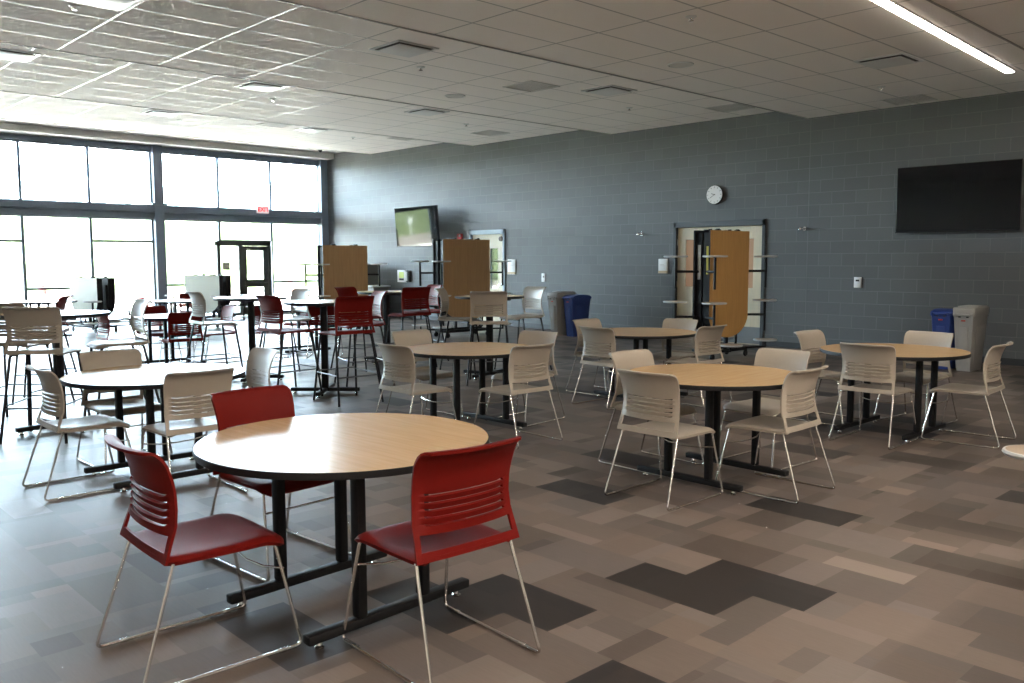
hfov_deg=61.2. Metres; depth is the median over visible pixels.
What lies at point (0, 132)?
wall
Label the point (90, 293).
folding table
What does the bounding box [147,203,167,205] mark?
trim
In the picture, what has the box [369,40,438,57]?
ceiling vent
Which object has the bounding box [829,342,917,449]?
chair
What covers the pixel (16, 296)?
road
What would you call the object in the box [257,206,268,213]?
exit sign
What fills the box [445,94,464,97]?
ceiling speaker
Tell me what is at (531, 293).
bar stool
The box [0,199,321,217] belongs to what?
trim
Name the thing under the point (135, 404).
chair
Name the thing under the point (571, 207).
wall
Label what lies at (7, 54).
ceiling vent
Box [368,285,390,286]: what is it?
countertop
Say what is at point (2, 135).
trim
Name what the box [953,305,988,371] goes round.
waste bin
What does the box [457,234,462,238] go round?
fire alarm
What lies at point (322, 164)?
trim
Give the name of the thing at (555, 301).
waste bin
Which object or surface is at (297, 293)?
bar stool
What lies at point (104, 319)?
chair
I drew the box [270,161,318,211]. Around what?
window
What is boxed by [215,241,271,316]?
door
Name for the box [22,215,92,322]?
window
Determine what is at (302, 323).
chair
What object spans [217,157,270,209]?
window
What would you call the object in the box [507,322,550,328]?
baseboard
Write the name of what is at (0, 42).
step
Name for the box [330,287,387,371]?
bar stool
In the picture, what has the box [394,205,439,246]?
television
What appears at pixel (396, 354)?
chair
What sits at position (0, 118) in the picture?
step
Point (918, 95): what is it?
ceiling vent
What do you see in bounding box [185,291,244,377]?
bar stool
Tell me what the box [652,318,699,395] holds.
chair
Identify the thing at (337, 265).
folding table
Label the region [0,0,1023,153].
ceiling
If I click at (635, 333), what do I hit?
round table
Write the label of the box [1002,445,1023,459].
table
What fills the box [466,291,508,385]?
bar stool
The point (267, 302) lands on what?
bar stool
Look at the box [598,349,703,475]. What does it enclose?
chair
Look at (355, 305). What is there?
bar stool
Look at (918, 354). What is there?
round table
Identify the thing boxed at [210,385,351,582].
chair
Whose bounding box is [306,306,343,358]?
chair
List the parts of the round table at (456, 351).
post, post, post, post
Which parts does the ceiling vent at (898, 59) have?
plate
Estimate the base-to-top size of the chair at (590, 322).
0.840 m
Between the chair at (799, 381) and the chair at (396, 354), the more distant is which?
the chair at (396, 354)
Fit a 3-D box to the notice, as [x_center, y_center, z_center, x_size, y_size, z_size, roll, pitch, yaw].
[-7.784,-2.052,23.598,0.200,0.200,0.008,-5,7,-43]
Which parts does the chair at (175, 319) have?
sled leg, seat, backrest, sled leg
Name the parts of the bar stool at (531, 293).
leg, leg, seat, backrest, leg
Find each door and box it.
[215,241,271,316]
[469,229,504,320]
[672,219,765,345]
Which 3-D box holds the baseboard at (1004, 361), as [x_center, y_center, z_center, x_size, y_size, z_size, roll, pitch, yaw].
[8.789,0.447,10.835,0.012,0.100,12.585,-5,7,-43]
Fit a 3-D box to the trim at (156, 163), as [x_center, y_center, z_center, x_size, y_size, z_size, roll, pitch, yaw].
[-9.066,-2.841,22.208,0.240,4.600,0.300,-5,7,-43]
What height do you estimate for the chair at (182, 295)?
0.840 m
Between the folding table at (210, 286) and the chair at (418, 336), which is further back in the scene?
the folding table at (210, 286)
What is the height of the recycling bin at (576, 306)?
0.835 m
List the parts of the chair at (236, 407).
sled leg, backrest, seat, sled leg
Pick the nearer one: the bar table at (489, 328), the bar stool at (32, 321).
the bar stool at (32, 321)
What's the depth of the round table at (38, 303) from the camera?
17.15 m
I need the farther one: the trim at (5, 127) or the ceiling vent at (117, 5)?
the trim at (5, 127)
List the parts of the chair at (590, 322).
sled leg, backrest, seat, sled leg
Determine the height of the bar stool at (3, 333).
1.157 m
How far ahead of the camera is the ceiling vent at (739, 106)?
14.54 m
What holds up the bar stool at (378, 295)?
on the floor
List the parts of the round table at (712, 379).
post, post, post, post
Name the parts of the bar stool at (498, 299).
leg, leg, backrest, seat, leg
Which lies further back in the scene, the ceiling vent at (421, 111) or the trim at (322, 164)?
the trim at (322, 164)
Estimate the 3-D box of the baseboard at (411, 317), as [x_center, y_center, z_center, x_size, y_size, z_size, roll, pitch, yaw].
[-3.280,-0.717,23.479,0.012,0.100,6.580,-5,7,-43]
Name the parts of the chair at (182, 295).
backrest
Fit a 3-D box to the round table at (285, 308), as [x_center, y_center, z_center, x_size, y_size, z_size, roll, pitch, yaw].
[-3.601,-0.197,14.617,1.222,0.737,1.222,-5,7,-43]
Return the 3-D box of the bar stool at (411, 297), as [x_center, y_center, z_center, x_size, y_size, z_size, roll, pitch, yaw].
[-1.468,-0.210,12.446,0.546,1.157,0.622,-4,7,-36]
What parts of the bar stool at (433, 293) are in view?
seat, backrest, leg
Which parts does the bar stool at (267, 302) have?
leg, backrest, leg, seat, leg, foot rail, leg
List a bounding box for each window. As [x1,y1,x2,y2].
[0,139,20,199]
[0,214,26,306]
[0,216,317,293]
[18,140,89,202]
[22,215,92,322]
[87,146,151,204]
[90,217,155,320]
[162,152,218,207]
[165,219,220,315]
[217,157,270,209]
[219,221,271,241]
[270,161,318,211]
[271,222,318,295]
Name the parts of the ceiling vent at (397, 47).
plate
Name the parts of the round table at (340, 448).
post, post, post, post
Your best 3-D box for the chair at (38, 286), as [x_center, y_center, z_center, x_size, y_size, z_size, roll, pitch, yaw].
[-13.634,-1.249,25.465,0.611,0.840,0.518,0,5,-3]
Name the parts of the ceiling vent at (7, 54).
plate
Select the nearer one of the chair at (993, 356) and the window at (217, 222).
the chair at (993, 356)
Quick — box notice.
[223,262,229,269]
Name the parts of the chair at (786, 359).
sled leg, seat, backrest, sled leg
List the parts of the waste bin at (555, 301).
panel, lid, panel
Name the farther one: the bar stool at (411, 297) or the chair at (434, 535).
the bar stool at (411, 297)
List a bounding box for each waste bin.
[547,291,575,335]
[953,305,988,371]
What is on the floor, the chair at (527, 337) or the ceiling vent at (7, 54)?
the chair at (527, 337)
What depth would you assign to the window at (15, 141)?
19.94 m
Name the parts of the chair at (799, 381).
sled leg, seat, sled leg, backrest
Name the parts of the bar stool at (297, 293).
leg, seat, leg, foot rail, backrest, leg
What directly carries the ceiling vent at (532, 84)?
in the ceiling
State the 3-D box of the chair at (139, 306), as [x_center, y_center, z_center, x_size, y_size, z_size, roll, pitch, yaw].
[-3.770,0.182,8.364,0.622,1.157,0.546,-4,7,-38]
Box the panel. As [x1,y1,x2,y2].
[397,270,405,281]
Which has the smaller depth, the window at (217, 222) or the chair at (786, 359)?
the chair at (786, 359)
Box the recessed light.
[870,0,1015,72]
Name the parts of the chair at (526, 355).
sled leg, seat, backrest, sled leg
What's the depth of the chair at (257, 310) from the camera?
13.50 m
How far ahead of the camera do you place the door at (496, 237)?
20.38 m
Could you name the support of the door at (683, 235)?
in the wall at (571, 207)
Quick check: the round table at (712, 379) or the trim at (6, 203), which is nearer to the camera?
the round table at (712, 379)
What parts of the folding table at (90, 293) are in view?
table panel, frame, table panel, stool arm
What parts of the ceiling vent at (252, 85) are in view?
plate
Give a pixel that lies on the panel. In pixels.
(400, 273)
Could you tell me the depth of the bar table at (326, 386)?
9.99 m
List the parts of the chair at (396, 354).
backrest, sled leg, seat, sled leg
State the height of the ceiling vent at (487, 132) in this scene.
0.010 m
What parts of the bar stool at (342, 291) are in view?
leg, backrest, seat, leg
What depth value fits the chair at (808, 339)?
8.42 m
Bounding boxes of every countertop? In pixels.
[365,285,390,317]
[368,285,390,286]
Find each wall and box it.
[0,132,316,323]
[327,91,1023,358]
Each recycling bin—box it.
[562,294,590,336]
[930,308,955,369]
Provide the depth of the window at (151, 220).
21.93 m
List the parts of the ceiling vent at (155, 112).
plate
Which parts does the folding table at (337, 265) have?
stool post, table panel, stool post, table panel, stool post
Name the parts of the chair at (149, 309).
backrest, seat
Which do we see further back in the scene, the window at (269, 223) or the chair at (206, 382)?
the window at (269, 223)
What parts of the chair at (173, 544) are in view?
backrest, sled leg, seat, sled leg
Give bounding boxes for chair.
[22,365,130,501]
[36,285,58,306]
[76,348,173,471]
[94,316,144,364]
[96,434,301,682]
[134,297,167,343]
[136,305,181,363]
[141,367,247,502]
[159,312,206,363]
[179,293,204,331]
[192,347,279,449]
[193,305,244,363]
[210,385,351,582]
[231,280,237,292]
[243,305,290,361]
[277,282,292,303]
[283,299,320,348]
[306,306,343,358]
[342,436,540,682]
[375,342,456,419]
[386,329,463,416]
[474,343,562,448]
[485,330,564,426]
[566,318,615,396]
[572,326,643,409]
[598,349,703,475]
[604,368,722,510]
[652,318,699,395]
[658,324,732,406]
[715,365,834,503]
[720,348,816,469]
[787,330,863,425]
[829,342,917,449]
[874,330,957,427]
[921,342,1016,448]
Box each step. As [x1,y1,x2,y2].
[0,42,607,133]
[0,118,364,153]
[3,91,471,145]
[277,0,807,118]
[926,0,1023,49]
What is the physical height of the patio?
0.100 m
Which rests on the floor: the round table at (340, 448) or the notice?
the round table at (340, 448)
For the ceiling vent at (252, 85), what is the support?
in the ceiling
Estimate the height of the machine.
0.560 m
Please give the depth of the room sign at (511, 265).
19.89 m
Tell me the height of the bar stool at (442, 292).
1.157 m
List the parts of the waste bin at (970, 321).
handle, panel, lid, panel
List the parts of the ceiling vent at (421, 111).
plate, frame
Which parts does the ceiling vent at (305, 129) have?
plate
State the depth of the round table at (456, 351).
7.83 m
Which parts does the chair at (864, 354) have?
sled leg, backrest, seat, sled leg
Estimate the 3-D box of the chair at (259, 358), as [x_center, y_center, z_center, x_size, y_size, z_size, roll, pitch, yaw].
[-2.118,0.492,6.742,0.611,0.840,0.518,-4,7,-39]
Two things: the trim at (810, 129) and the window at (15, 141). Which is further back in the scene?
the window at (15, 141)
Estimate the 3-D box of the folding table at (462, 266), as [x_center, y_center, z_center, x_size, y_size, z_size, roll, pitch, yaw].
[-1.011,-1.091,17.436,1.840,1.971,1.150,-4,7,-38]
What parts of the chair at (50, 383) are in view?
backrest, sled leg, seat, sled leg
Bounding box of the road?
[0,286,317,299]
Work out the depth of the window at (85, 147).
20.62 m
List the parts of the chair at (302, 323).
seat, backrest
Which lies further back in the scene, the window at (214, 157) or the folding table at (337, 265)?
the window at (214, 157)
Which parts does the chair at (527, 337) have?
sled leg, seat, backrest, sled leg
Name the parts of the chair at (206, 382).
sled leg, seat, backrest, sled leg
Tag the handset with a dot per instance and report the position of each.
(408, 272)
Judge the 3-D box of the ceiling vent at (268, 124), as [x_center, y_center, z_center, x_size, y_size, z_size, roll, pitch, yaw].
[-5.038,-4.623,18.476,0.600,0.010,0.600,-5,7,-43]
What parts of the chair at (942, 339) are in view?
sled leg, seat, backrest, sled leg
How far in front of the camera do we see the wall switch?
14.04 m
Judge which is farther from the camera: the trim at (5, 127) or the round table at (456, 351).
the trim at (5, 127)
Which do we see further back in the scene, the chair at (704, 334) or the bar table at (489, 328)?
the bar table at (489, 328)
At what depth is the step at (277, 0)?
9.71 m
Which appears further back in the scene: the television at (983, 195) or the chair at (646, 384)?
the television at (983, 195)
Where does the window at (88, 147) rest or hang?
in the wall at (0, 132)
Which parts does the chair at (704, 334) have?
sled leg, seat, sled leg, backrest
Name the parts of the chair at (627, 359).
sled leg, backrest, seat, sled leg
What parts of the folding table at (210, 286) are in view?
table panel, frame, stool post, table panel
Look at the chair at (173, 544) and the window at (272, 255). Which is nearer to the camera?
the chair at (173, 544)
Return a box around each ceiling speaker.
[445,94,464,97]
[667,61,693,67]
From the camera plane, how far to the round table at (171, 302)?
17.25 m
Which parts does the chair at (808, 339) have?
backrest, sled leg, sled leg, seat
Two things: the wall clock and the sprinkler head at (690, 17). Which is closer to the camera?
the sprinkler head at (690, 17)
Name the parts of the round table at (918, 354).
post, post, post, post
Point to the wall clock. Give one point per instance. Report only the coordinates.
(715, 193)
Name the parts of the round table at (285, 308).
post, post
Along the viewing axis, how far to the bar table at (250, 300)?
11.10 m
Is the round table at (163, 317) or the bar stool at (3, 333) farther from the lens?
the round table at (163, 317)
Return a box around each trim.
[0,122,333,159]
[0,133,317,164]
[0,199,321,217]
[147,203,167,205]
[150,145,167,312]
[317,160,328,244]
[805,129,810,317]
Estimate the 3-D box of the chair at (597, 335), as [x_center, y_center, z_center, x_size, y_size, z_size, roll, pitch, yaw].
[1.029,0.251,9.200,0.611,0.840,0.518,-5,7,-42]
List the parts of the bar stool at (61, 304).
leg, leg, backrest, leg, leg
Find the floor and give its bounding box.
[0,313,1023,682]
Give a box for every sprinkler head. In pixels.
[68,4,79,10]
[685,15,696,21]
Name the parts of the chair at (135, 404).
sled leg, backrest, seat, sled leg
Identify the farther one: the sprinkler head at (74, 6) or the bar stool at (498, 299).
the bar stool at (498, 299)
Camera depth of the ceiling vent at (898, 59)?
10.21 m
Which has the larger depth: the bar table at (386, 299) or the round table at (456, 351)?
the bar table at (386, 299)
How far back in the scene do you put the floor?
4.45 m
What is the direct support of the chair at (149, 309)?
on the floor
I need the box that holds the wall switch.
[854,277,861,287]
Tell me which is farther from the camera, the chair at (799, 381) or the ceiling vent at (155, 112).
the ceiling vent at (155, 112)
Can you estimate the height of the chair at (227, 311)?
0.840 m
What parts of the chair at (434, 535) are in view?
sled leg, seat, backrest, sled leg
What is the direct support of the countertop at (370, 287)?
on the floor
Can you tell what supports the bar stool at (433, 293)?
on the floor
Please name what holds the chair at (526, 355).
on the floor
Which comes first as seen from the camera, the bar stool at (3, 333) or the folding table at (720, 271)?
the bar stool at (3, 333)
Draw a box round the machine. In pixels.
[368,265,378,284]
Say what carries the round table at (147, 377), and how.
on the floor
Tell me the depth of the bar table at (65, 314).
7.88 m
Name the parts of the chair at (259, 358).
backrest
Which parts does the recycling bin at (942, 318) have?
handle, panel, lid, panel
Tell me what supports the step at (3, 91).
attached to the ceiling
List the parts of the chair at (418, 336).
sled leg, backrest, seat, sled leg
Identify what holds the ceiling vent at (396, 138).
in the ceiling
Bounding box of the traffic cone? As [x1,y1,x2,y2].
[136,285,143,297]
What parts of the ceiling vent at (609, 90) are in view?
plate, frame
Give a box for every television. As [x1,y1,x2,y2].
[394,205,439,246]
[895,158,1023,232]
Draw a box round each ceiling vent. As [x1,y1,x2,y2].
[0,48,40,61]
[62,0,140,11]
[141,109,182,116]
[234,81,287,91]
[257,122,292,127]
[294,127,329,132]
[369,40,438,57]
[387,137,415,140]
[405,108,449,115]
[471,130,507,135]
[502,80,559,92]
[581,85,636,95]
[704,103,754,112]
[853,52,924,68]
[880,94,937,104]
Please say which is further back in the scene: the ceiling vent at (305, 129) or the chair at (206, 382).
the ceiling vent at (305, 129)
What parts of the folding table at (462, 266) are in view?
stool post, stool arm, table panel, stool post, frame, table panel, stool post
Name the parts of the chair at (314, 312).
backrest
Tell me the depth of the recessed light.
8.99 m
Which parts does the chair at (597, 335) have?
sled leg, backrest, seat, sled leg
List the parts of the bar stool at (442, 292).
leg, backrest, leg, seat, leg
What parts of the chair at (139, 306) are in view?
leg, seat, backrest, leg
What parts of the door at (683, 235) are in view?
kick plate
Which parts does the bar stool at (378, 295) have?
leg, leg, foot rail, seat, foot rail, leg, backrest, leg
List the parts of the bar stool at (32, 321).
leg, foot rail, leg, foot rail, backrest, seat, foot rail, leg, leg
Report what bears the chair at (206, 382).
on the floor
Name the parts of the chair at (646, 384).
sled leg, backrest, seat, sled leg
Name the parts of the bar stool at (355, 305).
leg, foot rail, leg, seat, backrest, leg, foot rail, leg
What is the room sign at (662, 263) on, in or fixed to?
attached to the wall at (571, 207)
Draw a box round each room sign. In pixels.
[507,259,515,273]
[658,259,667,272]
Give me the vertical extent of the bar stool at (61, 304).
1.157 m
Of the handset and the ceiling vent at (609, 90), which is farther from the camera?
the handset
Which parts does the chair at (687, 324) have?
seat, backrest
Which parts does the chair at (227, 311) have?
sled leg, seat, sled leg, backrest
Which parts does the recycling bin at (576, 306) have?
panel, lid, panel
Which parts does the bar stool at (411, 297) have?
leg, seat, backrest, leg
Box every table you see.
[0,310,110,434]
[8,300,76,337]
[49,276,135,332]
[60,363,245,491]
[122,313,211,363]
[149,299,198,338]
[165,274,250,327]
[192,413,488,649]
[213,296,286,383]
[260,306,330,354]
[283,299,359,397]
[297,244,386,329]
[357,290,401,364]
[409,342,526,429]
[411,238,511,337]
[455,295,523,379]
[593,327,695,398]
[630,364,790,494]
[663,228,777,359]
[820,343,970,442]
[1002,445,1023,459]
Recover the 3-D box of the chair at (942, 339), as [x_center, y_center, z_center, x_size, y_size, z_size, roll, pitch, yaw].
[3.818,0.341,8.167,0.611,0.840,0.518,-4,7,-38]
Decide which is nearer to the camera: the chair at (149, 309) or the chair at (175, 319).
the chair at (175, 319)
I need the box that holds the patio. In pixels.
[0,291,317,320]
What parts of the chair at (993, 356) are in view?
sled leg, seat, sled leg, backrest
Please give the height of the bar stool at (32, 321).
1.157 m
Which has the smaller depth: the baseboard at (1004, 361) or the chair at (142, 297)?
the baseboard at (1004, 361)
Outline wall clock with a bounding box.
[706,185,723,203]
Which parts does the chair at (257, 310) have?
backrest, sled leg, seat, sled leg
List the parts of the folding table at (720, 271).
stool post, stool arm, stool arm, table panel, stool post, stool post, frame, table panel, stool arm, stool arm, stool arm, stool post, stool post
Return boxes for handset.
[405,270,410,281]
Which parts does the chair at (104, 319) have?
backrest, seat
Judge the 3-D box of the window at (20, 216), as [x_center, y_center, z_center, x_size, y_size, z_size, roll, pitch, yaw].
[-11.930,-1.617,19.698,1.503,2.550,0.110,-5,7,-43]
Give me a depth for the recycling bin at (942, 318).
12.00 m
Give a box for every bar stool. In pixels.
[0,303,52,425]
[0,306,90,444]
[12,295,82,404]
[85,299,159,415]
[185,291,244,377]
[251,295,322,395]
[263,288,320,374]
[313,296,383,406]
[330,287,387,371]
[334,290,394,386]
[386,287,436,366]
[401,284,448,360]
[434,288,478,373]
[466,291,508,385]
[494,286,551,369]
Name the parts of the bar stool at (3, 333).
leg, foot rail, backrest, foot rail, seat, leg, leg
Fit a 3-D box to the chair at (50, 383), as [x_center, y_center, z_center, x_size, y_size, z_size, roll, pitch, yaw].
[-2.945,0.574,5.892,0.611,0.840,0.518,-5,7,-43]
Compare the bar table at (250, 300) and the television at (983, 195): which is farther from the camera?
the television at (983, 195)
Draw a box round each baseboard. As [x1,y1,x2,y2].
[390,313,466,322]
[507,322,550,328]
[763,341,1023,365]
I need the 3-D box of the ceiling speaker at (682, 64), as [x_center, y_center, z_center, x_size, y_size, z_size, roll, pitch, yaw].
[2.036,-3.342,10.467,0.320,0.010,0.320,-5,7,-43]
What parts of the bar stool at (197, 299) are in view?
leg, backrest, leg, foot rail, seat, foot rail, leg, leg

